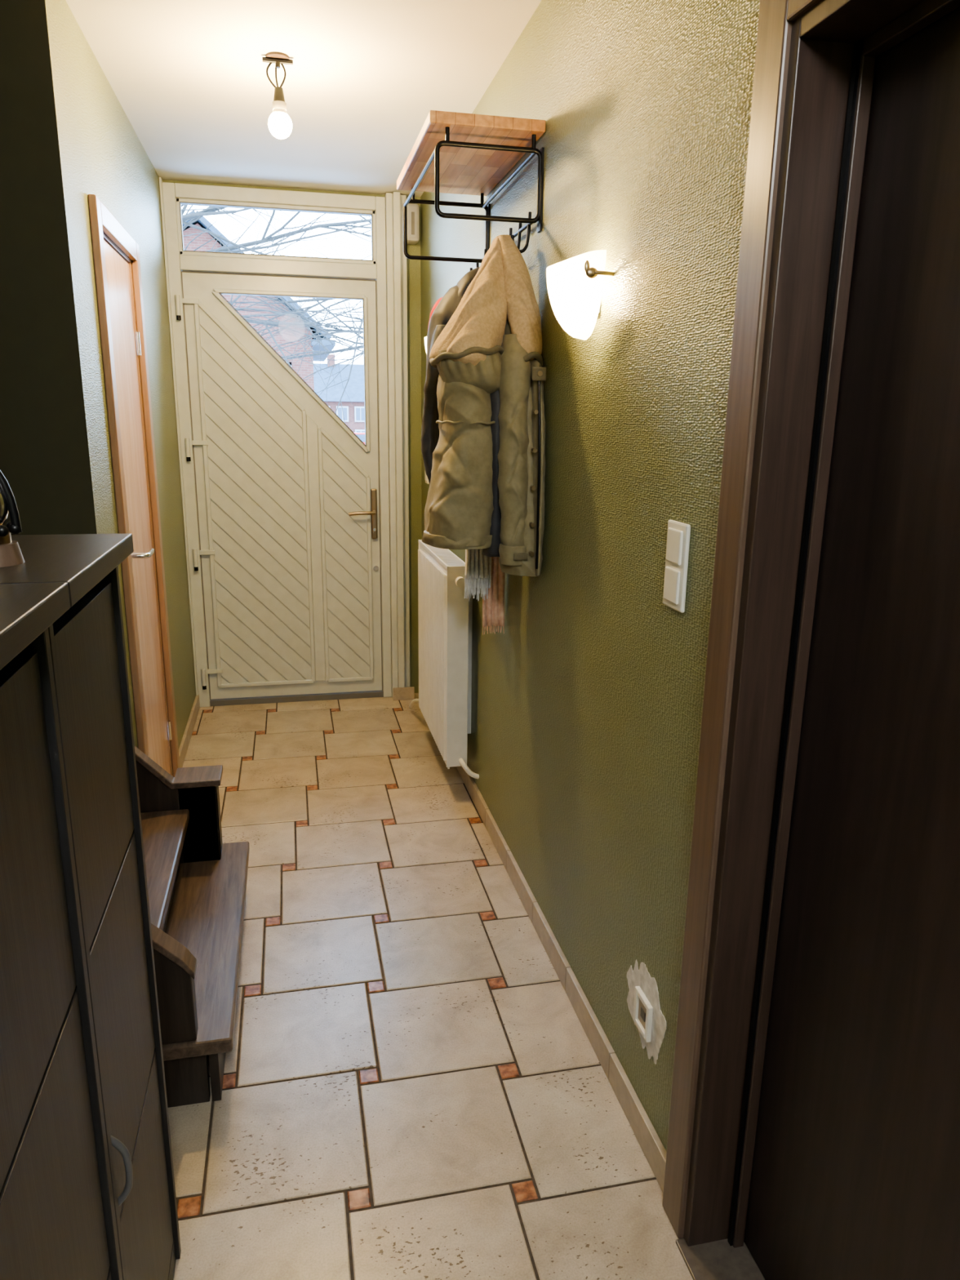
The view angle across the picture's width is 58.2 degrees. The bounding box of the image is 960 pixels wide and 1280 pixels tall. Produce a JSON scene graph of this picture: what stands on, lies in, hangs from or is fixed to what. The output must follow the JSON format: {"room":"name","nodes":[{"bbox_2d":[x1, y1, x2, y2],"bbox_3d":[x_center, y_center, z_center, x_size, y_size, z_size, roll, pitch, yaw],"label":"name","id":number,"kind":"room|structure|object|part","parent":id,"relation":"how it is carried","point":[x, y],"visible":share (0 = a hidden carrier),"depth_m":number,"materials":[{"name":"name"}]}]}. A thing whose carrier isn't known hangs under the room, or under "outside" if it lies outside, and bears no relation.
{"room":"entrance hallway","nodes":[
{"label":"entrance hallway","id":0,"kind":"room"},
{"bbox_2d":[0,0,97,534],"bbox_3d":[-1.639,-0.372,2.272,1.180,2.550,0.102,-2,15,-12],"label":"wall","id":1,"kind":"structure","parent":0,"point":[26,82],"depth_m":2.21,"materials":[{"name":"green paint"}]},
{"bbox_2d":[44,0,195,771],"bbox_3d":[-1.346,-0.652,3.382,0.120,2.550,2.210,-2,15,-12],"label":"wall","id":2,"kind":"structure","parent":0,"point":[101,153],"depth_m":2.76,"materials":[{"name":"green paint"}]},
{"bbox_2d":[87,194,179,777],"bbox_3d":[-1.243,-0.331,3.039,0.132,2.100,0.760,-2,15,-12],"label":"door frame","id":3,"kind":"structure","parent":2,"relation":"attached to","point":[101,220],"depth_m":2.83,"materials":[{"name":"brown wood"}]},
{"bbox_2d":[103,240,170,774],"bbox_3d":[-1.224,-0.297,3.052,0.040,2.014,0.584,-2,15,-12],"label":"leaf","id":4,"kind":"object","parent":2,"relation":"attached to","point":[117,272],"visible":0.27,"depth_m":3.06,"materials":[{"name":"brown wood"}]},
{"bbox_2d":[131,547,154,558],"bbox_3d":[-1.129,-0.289,2.883,0.066,0.018,0.124,-2,15,-12],"label":"lever","id":5,"kind":"object","parent":4,"relation":"attached to","point":[142,555],"visible":0.88,"depth_m":2.83,"materials":[{"name":"silver metal"}]},
{"bbox_2d":[135,332,141,355],"bbox_3d":[-1.250,-1.083,3.156,0.014,0.080,0.014,-2,15,-12],"label":"hinge","id":6,"kind":"object","parent":2,"relation":"attached to","point":[137,334],"visible":1,"depth_m":3.15,"materials":[{"name":"silver metal"}]},
{"bbox_2d":[167,720,172,740],"bbox_3d":[-1.269,0.369,3.529,0.014,0.080,0.014,-2,15,-12],"label":"hinge","id":7,"kind":"object","parent":2,"relation":"attached to","point":[169,726],"visible":1,"depth_m":3.52,"materials":[{"name":"silver metal"}]},
{"bbox_2d":[158,177,198,695],"bbox_3d":[-1.477,-0.878,4.265,0.010,2.545,0.068,-2,15,-12],"label":"trim","id":8,"kind":"structure","parent":2,"relation":"attached to","point":[160,178],"depth_m":4.19,"materials":[{"name":"white wood"}]},
{"bbox_2d":[178,694,199,768],"bbox_3d":[-1.390,0.436,4.118,0.014,0.075,0.927,-2,15,-12],"label":"baseboard","id":9,"kind":"structure","parent":2,"relation":"attached to","point":[183,748],"depth_m":4.08,"materials":[{"name":"tile"}]},
{"bbox_2d":[176,315,181,319],"bbox_3d":[-1.425,-1.524,4.082,0.020,0.020,0.020,-2,15,-12],"label":"pin","id":10,"kind":"object","parent":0,"point":[178,317],"depth_m":4.07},
{"bbox_2d":[162,179,422,693],"bbox_3d":[-0.974,-0.929,4.483,1.330,2.550,0.150,-2,15,-12],"label":"wall","id":11,"kind":"structure","parent":0,"point":[414,288],"depth_m":4.49,"materials":[{"name":"green paint"}]},
{"bbox_2d":[174,294,181,315],"bbox_3d":[-1.424,-1.578,4.068,0.022,0.090,0.022,-2,15,-12],"label":"hinge","id":12,"kind":"object","parent":11,"relation":"attached to","point":[176,296],"visible":1,"depth_m":4.06,"materials":[{"name":"white plastic"}]},
{"bbox_2d":[184,438,191,457],"bbox_3d":[-1.433,-0.943,4.231,0.022,0.090,0.022,-2,15,-12],"label":"hinge","id":13,"kind":"object","parent":11,"relation":"attached to","point":[187,440],"visible":1,"depth_m":4.22,"materials":[{"name":"white plastic"}]},
{"bbox_2d":[192,548,198,567],"bbox_3d":[-1.440,-0.415,4.366,0.022,0.090,0.022,-2,15,-12],"label":"hinge","id":14,"kind":"object","parent":11,"relation":"attached to","point":[194,550],"visible":1,"depth_m":4.36,"materials":[{"name":"white plastic"}]},
{"bbox_2d":[182,297,222,674],"bbox_3d":[-1.407,-0.722,4.322,0.120,1.852,0.023,-2,15,-12],"label":"hinges","id":15,"kind":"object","parent":11,"relation":"in","point":[191,301],"depth_m":4.26,"materials":[{"name":"white metal"}]},
{"bbox_3d":[-1.395,-1.608,4.095,0.120,0.022,0.023,-2,15,-12],"label":"hinge arm","id":16,"kind":"part","parent":15,"relation":"part of","materials":[{"name":"white plastic"}]},
{"bbox_3d":[-1.404,-0.973,4.258,0.120,0.022,0.023,-2,15,-12],"label":"hinge arm","id":17,"kind":"part","parent":15,"relation":"part of","materials":[{"name":"white plastic"}]},
{"bbox_3d":[-1.411,-0.445,4.393,0.120,0.022,0.023,-2,15,-12],"label":"hinge arm","id":18,"kind":"part","parent":15,"relation":"part of","materials":[{"name":"white plastic"}]},
{"bbox_3d":[-1.419,0.165,4.549,0.120,0.022,0.023,-2,15,-12],"label":"hinge arm","id":19,"kind":"part","parent":15,"relation":"part of","materials":[{"name":"white plastic"}]},
{"bbox_2d":[200,668,206,685],"bbox_3d":[-1.448,0.195,4.523,0.022,0.090,0.022,-2,15,-12],"label":"hinge","id":20,"kind":"object","parent":11,"relation":"attached to","point":[202,670],"visible":1,"depth_m":4.51,"materials":[{"name":"white metal"}]},
{"bbox_2d":[175,197,376,264],"bbox_3d":[-0.960,-1.944,4.123,0.922,0.245,0.038,-2,15,-12],"label":"transom bead","id":21,"kind":"object","parent":11,"relation":"attached to","point":[177,200],"visible":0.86,"depth_m":4.10},
{"bbox_2d":[161,182,391,706],"bbox_3d":[-0.983,-0.901,4.414,1.022,2.530,0.110,-2,15,-12],"label":"frame","id":22,"kind":"object","parent":11,"relation":"attached to","point":[177,263],"visible":0.84,"depth_m":4.19,"materials":[{"name":"white plastic"}]},
{"bbox_2d":[179,201,382,700],"bbox_3d":[-0.974,-0.873,4.395,0.920,2.424,0.044,-2,15,-12],"label":"gaskets","id":23,"kind":"object","parent":11,"relation":"attached to","point":[180,202],"visible":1,"depth_m":4.20,"materials":[{"name":"grey rubber"}]},
{"bbox_2d":[182,272,382,699],"bbox_3d":[-0.978,-0.732,4.444,0.910,2.117,0.077,-2,15,-12],"label":"leaf","id":24,"kind":"object","parent":11,"relation":"attached to","point":[198,286],"depth_m":4.36,"materials":[{"name":"white wood"}]},
{"bbox_2d":[198,306,369,684],"bbox_3d":[-0.979,-0.698,4.432,0.800,1.907,0.009,-2,15,-12],"label":"planks","id":25,"kind":"object","parent":24,"relation":"attached to","point":[208,344],"visible":0.99,"depth_m":4.46,"materials":[{"name":"white wood"}]},
{"bbox_2d":[348,511,375,515],"bbox_3d":[-0.610,-0.654,4.467,0.137,0.025,0.027,-2,15,-12],"label":"lever","id":26,"kind":"object","parent":24,"relation":"attached to","point":[363,513],"depth_m":4.46,"materials":[{"name":"gold metal"}]},
{"bbox_3d":[-0.555,-0.662,4.529,0.030,0.260,0.022,-2,15,-12],"label":"handle","id":27,"kind":"part","parent":24,"relation":"part of","materials":[{"name":"gold metal"}]},
{"bbox_3d":[-0.555,-0.662,4.529,0.030,0.260,0.022,-2,15,-12],"label":"plate","id":28,"kind":"part","parent":24,"relation":"part of","materials":[{"name":"brown metal"}]},
{"bbox_2d":[373,565,378,571],"bbox_3d":[-0.555,-0.382,4.607,0.028,0.028,0.012,-2,15,-12],"label":"lock","id":29,"kind":"object","parent":24,"relation":"attached to","point":[375,568],"visible":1,"depth_m":4.60,"materials":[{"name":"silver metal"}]},
{"bbox_2d":[193,288,373,688],"bbox_3d":[-0.975,-0.725,4.421,0.827,1.985,0.020,-2,15,-12],"label":"trim","id":30,"kind":"structure","parent":11,"relation":"attached to","point":[312,434],"depth_m":4.43,"materials":[{"name":"white wood"}]},
{"bbox_2d":[209,690,382,706],"bbox_3d":[-0.996,0.308,4.730,0.920,0.030,0.100,-2,15,-12],"label":"sill","id":31,"kind":"structure","parent":11,"relation":"attached to","point":[369,694],"depth_m":4.68,"materials":[{"name":"grey rubber"}]},
{"bbox_2d":[384,191,410,697],"bbox_3d":[-0.421,-0.918,4.478,0.102,2.545,0.100,-2,15,-12],"label":"trim","id":32,"kind":"structure","parent":11,"relation":"attached to","point":[396,260],"depth_m":4.42,"materials":[{"name":"white wood"}]},
{"bbox_2d":[65,0,541,197],"bbox_3d":[-0.730,-1.485,1.327,2.650,0.100,5.950,-2,15,-12],"label":"ceiling","id":33,"kind":"structure","parent":0,"point":[364,79],"depth_m":2.74,"materials":[{"name":"paint"}]},
{"bbox_2d":[262,51,293,138],"bbox_3d":[-0.612,-1.650,2.627,0.076,0.223,0.072,9,16,28],"label":"pendant bulb","id":34,"kind":"object","parent":33,"relation":"hanging from","point":[280,125],"visible":1,"depth_m":2.62,"materials":[{"name":"white glass"}]},
{"bbox_3d":[-0.610,-1.755,2.601,0.070,0.006,0.070,-2,15,-12],"label":"ceiling plate","id":35,"kind":"part","parent":34,"relation":"part of","materials":[{"name":"brown wood"}]},
{"bbox_2d":[272,100,286,111],"bbox_3d":[-0.612,-1.627,2.633,0.042,0.020,0.042,-2,15,-12],"label":"socket","id":36,"kind":"object","parent":34,"relation":"attached to","point":[277,105],"depth_m":2.62,"materials":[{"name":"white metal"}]},
{"bbox_3d":[-0.613,-1.579,2.646,0.072,0.076,0.072,-2,15,-12],"label":"bulb glass","id":37,"kind":"part","parent":34,"relation":"part of","materials":[{"name":"white glass"}]},
{"bbox_2d":[168,693,693,1279],"bbox_3d":[-0.768,1.083,1.979,2.440,0.100,5.740,-2,15,-12],"label":"floor","id":38,"kind":"structure","parent":0,"point":[413,1088],"depth_m":2.08,"materials":[{"name":"tile"}]},
{"bbox_2d":[0,582,122,1279],"bbox_3d":[-0.531,0.637,0.852,0.276,1.330,0.385,-2,15,-12],"label":"cabinet","id":39,"kind":"object","parent":38,"relation":"on","point":[58,1218],"visible":1,"depth_m":0.85,"materials":[{"name":"brown wood"}]},
{"bbox_2d":[0,533,181,1279],"bbox_3d":[-0.614,0.540,1.223,0.276,1.330,0.394,-2,15,-12],"label":"cabinet","id":40,"kind":"object","parent":38,"relation":"on","point":[87,641],"visible":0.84,"depth_m":1.19,"materials":[{"name":"brown wood"}]},
{"bbox_2d":[0,470,24,567],"bbox_3d":[-0.565,-0.147,0.987,0.066,0.121,0.066,-9,17,-33],"label":"lantern ornament","id":41,"kind":"object","parent":40,"relation":"on","point":[11,554],"visible":1,"depth_m":0.99,"materials":[{"name":"black metal"}]},
{"bbox_3d":[-0.565,-0.155,0.985,0.048,0.062,0.048,-2,15,-12],"label":"globe","id":42,"kind":"part","parent":41,"relation":"part of","materials":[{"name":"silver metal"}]},
{"bbox_3d":[-0.464,0.686,1.116,0.028,0.112,0.009,-2,15,-12],"label":"handle","id":43,"kind":"part","parent":40,"relation":"part of","materials":[{"name":"silver metal"}]},
{"bbox_2d":[134,746,249,1107],"bbox_3d":[-1.312,0.140,2.017,1.390,1.694,0.935,-2,15,-12],"label":"staircase","id":44,"kind":"structure","parent":38,"relation":"on","point":[197,882],"depth_m":2.26,"materials":[{"name":"brown wood"}]},
{"bbox_3d":[-0.857,0.544,2.647,0.110,0.250,0.095,-2,15,-12],"label":"starter post","id":45,"kind":"part","parent":44,"relation":"part of","materials":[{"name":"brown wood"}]},
{"bbox_2d":[420,0,759,1151],"bbox_3d":[0.366,-0.248,1.895,0.150,2.550,5.950,-2,15,-12],"label":"wall","id":46,"kind":"structure","parent":0,"point":[583,743],"depth_m":1.86,"materials":[{"name":"green paint"}]},
{"bbox_2d":[392,686,414,700],"bbox_3d":[-0.418,0.294,4.733,0.118,0.070,0.012,-2,15,-12],"label":"trim","id":47,"kind":"structure","parent":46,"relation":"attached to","point":[398,693],"depth_m":4.73,"materials":[{"name":"tile"}]},
{"bbox_2d":[406,203,419,244],"bbox_3d":[-0.333,-2.027,4.208,0.067,0.170,0.102,-2,15,-12],"label":"door chime","id":48,"kind":"object","parent":46,"relation":"attached to","point":[413,210],"visible":0.84,"depth_m":4.17,"materials":[{"name":"beige plastic"}]},
{"bbox_2d":[411,211,414,234],"bbox_3d":[-0.324,-2.010,4.163,0.015,0.100,0.004,-2,15,-12],"label":"grille","id":49,"kind":"object","parent":48,"relation":"attached to","point":[412,212],"depth_m":4.16,"materials":[{"name":"beige plastic"}]},
{"bbox_2d":[424,336,426,354],"bbox_3d":[-0.174,-1.194,3.606,0.115,0.170,0.226,-2,15,-12],"label":"wall sconce","id":50,"kind":"object","parent":46,"relation":"attached to","point":[425,338],"visible":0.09,"depth_m":3.57,"materials":[{"name":"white glass"}]},
{"bbox_2d":[424,470,429,484],"bbox_3d":[-0.269,-0.830,4.355,0.013,0.080,0.080,-2,15,-12],"label":"light switch","id":51,"kind":"object","parent":46,"relation":"attached to","point":[426,479],"visible":0.52,"depth_m":4.34,"materials":[{"name":"white plastic"}]},
{"bbox_2d":[408,539,479,779],"bbox_3d":[-0.187,0.045,3.869,0.133,0.943,1.196,-2,15,-12],"label":"radiator","id":52,"kind":"object","parent":46,"relation":"attached to","point":[445,617],"visible":0.91,"depth_m":3.41,"materials":[{"name":"metal"}]},
{"bbox_3d":[-0.197,0.031,3.675,0.008,0.811,0.732,-2,15,-12],"label":"panel","id":53,"kind":"part","parent":52,"relation":"part of","materials":[{"name":"metal"}]},
{"bbox_2d":[417,539,465,569],"bbox_3d":[-0.161,-0.361,3.581,0.084,0.012,0.740,-2,15,-12],"label":"grille","id":54,"kind":"object","parent":52,"relation":"attached to","point":[444,557],"depth_m":3.46,"materials":[{"name":"metal"}]},
{"bbox_3d":[-0.071,-0.215,3.211,0.038,0.038,0.030,-2,15,-12],"label":"valve knob","id":55,"kind":"part","parent":52,"relation":"part of","materials":[{"name":"white plastic"}]},
{"bbox_2d":[396,110,545,271],"bbox_3d":[-0.052,-1.272,2.561,0.305,0.309,0.690,-2,15,-12],"label":"shelf","id":56,"kind":"object","parent":46,"relation":"attached to","point":[452,152],"visible":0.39,"depth_m":2.39,"materials":[{"name":"brown wood"}]},
{"bbox_2d":[427,296,443,328],"bbox_3d":[-0.078,-0.927,2.947,0.207,0.530,0.085,-2,15,-12],"label":"jacket","id":57,"kind":"object","parent":56,"relation":"hanging from","point":[436,304],"visible":0.02,"depth_m":2.86,"materials":[{"name":"fabric"}]},
{"bbox_2d":[421,266,479,484],"bbox_3d":[-0.073,-0.799,2.792,0.253,0.760,0.193,-2,15,-12],"label":"jacket","id":58,"kind":"object","parent":56,"relation":"hanging from","point":[449,303],"visible":0.27,"depth_m":2.70,"materials":[{"name":"fabric"}]},
{"bbox_2d":[464,549,491,601],"bbox_3d":[-0.005,-0.400,2.698,0.090,0.564,0.046,-2,15,-12],"label":"scarf","id":59,"kind":"object","parent":56,"relation":"hanging from","point":[477,575],"visible":0.33,"depth_m":2.73,"materials":[{"name":"grey fabric"}]},
{"bbox_2d":[422,235,546,576],"bbox_3d":[0.006,-0.653,2.413,0.343,0.917,0.298,0,14,-2],"label":"coat","id":60,"kind":"object","parent":56,"relation":"hanging from","point":[486,492],"visible":1,"depth_m":2.34,"materials":[{"name":"fabric"}]},
{"bbox_3d":[-0.046,-0.602,2.388,0.201,0.011,0.106,6,15,20],"label":"waist cord","id":61,"kind":"part","parent":60,"relation":"part of","materials":[{"name":"beige fabric"}]},
{"bbox_2d":[429,235,506,365],"bbox_3d":[-0.005,-0.912,2.311,0.233,0.350,0.182,-7,17,-29],"label":"hood","id":62,"kind":"object","parent":60,"relation":"attached to","point":[475,334],"depth_m":2.28,"materials":[{"name":"beige fabric"}]},
{"bbox_3d":[0.104,-0.534,2.420,0.105,0.685,0.216,-2,15,-12],"label":"panel","id":63,"kind":"part","parent":60,"relation":"part of","materials":[{"name":"beige fabric"}]},
{"bbox_2d":[497,235,542,359],"bbox_3d":[0.107,-0.928,2.340,0.100,0.330,0.182,-2,15,-12],"label":"hood","id":64,"kind":"object","parent":60,"relation":"attached to","point":[520,337],"depth_m":2.30,"materials":[{"name":"beige fabric"}]},
{"bbox_2d":[482,556,505,635],"bbox_3d":[0.050,-0.574,2.736,0.080,1.144,0.040,-2,15,-12],"label":"scarf","id":65,"kind":"object","parent":56,"relation":"hanging from","point":[493,607],"visible":0.23,"depth_m":2.84,"materials":[{"name":"fabric"}]},
{"bbox_2d":[456,766,666,1193],"bbox_3d":[0.034,0.682,3.233,0.014,0.075,3.227,-2,15,-12],"label":"baseboard","id":66,"kind":"structure","parent":46,"relation":"attached to","point":[653,1148],"depth_m":2.21,"materials":[{"name":"tile"}]},
{"bbox_2d":[546,249,614,340],"bbox_3d":[0.206,-0.757,1.917,0.115,0.170,0.226,-2,15,-12],"label":"wall sconce","id":67,"kind":"object","parent":46,"relation":"attached to","point":[575,285],"visible":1,"depth_m":1.85,"materials":[{"name":"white glass"}]},
{"bbox_3d":[0.262,-0.771,1.814,0.048,0.008,0.012,-5,16,-22],"label":"clip arm","id":68,"kind":"part","parent":67,"relation":"part of","materials":[{"name":"brown metal"}]},
{"bbox_2d":[632,986,653,1042],"bbox_3d":[0.343,0.787,1.816,0.010,0.083,0.074,-2,15,-12],"label":"wall socket","id":69,"kind":"object","parent":46,"relation":"attached to","point":[642,1008],"visible":1,"depth_m":1.81,"materials":[{"name":"white plastic"}]},
{"bbox_2d":[626,959,666,1064],"bbox_3d":[0.348,0.776,1.819,0.001,0.194,0.206,-2,15,-12],"label":"plaster patch","id":70,"kind":"object","parent":46,"relation":"attached to","point":[641,977],"visible":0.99,"depth_m":1.79,"materials":[{"name":"white paint"}]},
{"bbox_2d":[662,519,690,613],"bbox_3d":[0.356,-0.135,1.574,0.014,0.160,0.083,-2,15,-12],"label":"light switch","id":71,"kind":"object","parent":46,"relation":"attached to","point":[678,533],"visible":1,"depth_m":1.56,"materials":[{"name":"white plastic"}]},
{"bbox_2d":[675,1238,765,1279],"bbox_3d":[0.557,1.243,1.212,0.185,0.008,0.922,-2,15,-12],"label":"threshold","id":72,"kind":"object","parent":46,"relation":"attached to","point":[718,1260],"depth_m":1.58,"materials":[{"name":"stone"}]},
{"bbox_2d":[662,0,924,1246],"bbox_3d":[0.572,0.231,0.962,0.178,2.090,1.062,-2,15,-12],"label":"door frame","id":73,"kind":"structure","parent":46,"relation":"attached to","point":[823,39],"depth_m":1.31,"materials":[{"name":"brown wood"}]},
{"bbox_2d":[727,40,862,1245],"bbox_3d":[0.483,0.178,1.376,0.006,1.985,0.010,-2,15,-12],"label":"seal","id":74,"kind":"object","parent":46,"relation":"attached to","point":[857,45],"visible":1,"depth_m":1.31,"materials":[{"name":"black rubber"}]},
{"bbox_2d":[733,0,959,1248],"bbox_3d":[0.585,0.281,0.977,0.020,1.985,0.870,-2,15,-12],"label":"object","id":75,"kind":"object","parent":46,"relation":"attached to","point":[927,11],"visible":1,"depth_m":1.28,"materials":[{"name":"brown wood"}]},
{"bbox_2d":[743,6,959,1279],"bbox_3d":[0.618,0.277,0.983,0.040,1.975,0.866,-2,15,-12],"label":"leaf","id":76,"kind":"object","parent":46,"relation":"attached to","point":[855,1173],"visible":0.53,"depth_m":1.17,"materials":[{"name":"brown wood"}]},
{"label":"outside","id":77,"kind":"structure","parent":0,"visible":0},
{"bbox_3d":[-10.119,-9.582,45.333,60.000,0.200,85.240,-2,15,-12],"label":"ground","id":78,"kind":"structure","parent":77,"visible":0},
{"bbox_2d":[182,223,314,391],"bbox_3d":[-10.173,-10.005,31.064,7.950,7.700,8.000,-2,15,-12],"label":"wall","id":79,"kind":"structure","parent":78,"relation":"on","point":[306,369],"depth_m":27.63,"materials":[{"name":"brick"}]},
{"bbox_2d":[182,210,331,339],"bbox_3d":[-10.152,-12.248,30.435,9.195,3.578,8.900,-2,15,-12],"label":"roof","id":80,"kind":"structure","parent":79,"relation":"on","point":[202,221],"depth_m":26.58,"materials":[{"name":"stone"}]},
{"bbox_2d":[311,339,335,361],"bbox_3d":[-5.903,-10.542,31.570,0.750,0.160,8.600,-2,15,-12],"label":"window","id":81,"kind":"structure","parent":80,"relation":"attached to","point":[325,343],"depth_m":28.76,"materials":[{"name":"glass"}]},
{"bbox_2d":[181,204,371,438],"bbox_3d":[-2.646,-5.990,14.494,8.441,8.356,7.565,4,15,14],"label":"bare tree","id":82,"kind":"object","parent":78,"relation":"on","point":[210,211],"visible":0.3,"depth_m":14.29,"materials":[{"name":"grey plant"}]},
{"bbox_2d":[313,354,364,432],"bbox_3d":[-8.488,-16.970,61.358,7.900,6.200,8.800,-2,15,-12],"label":"houses","id":83,"kind":"structure","parent":78,"relation":"on","point":[354,414],"depth_m":57.91,"materials":[{"name":"brick"}]},
{"bbox_2d":[354,432,364,444],"bbox_3d":[-5.804,-9.795,43.548,3.188,1.290,1.750,-2,15,-12],"label":"car","id":84,"kind":"object","parent":78,"relation":"on","point":[361,434],"visible":0.02,"depth_m":42.59,"materials":[{"name":"metal"}]}
]}

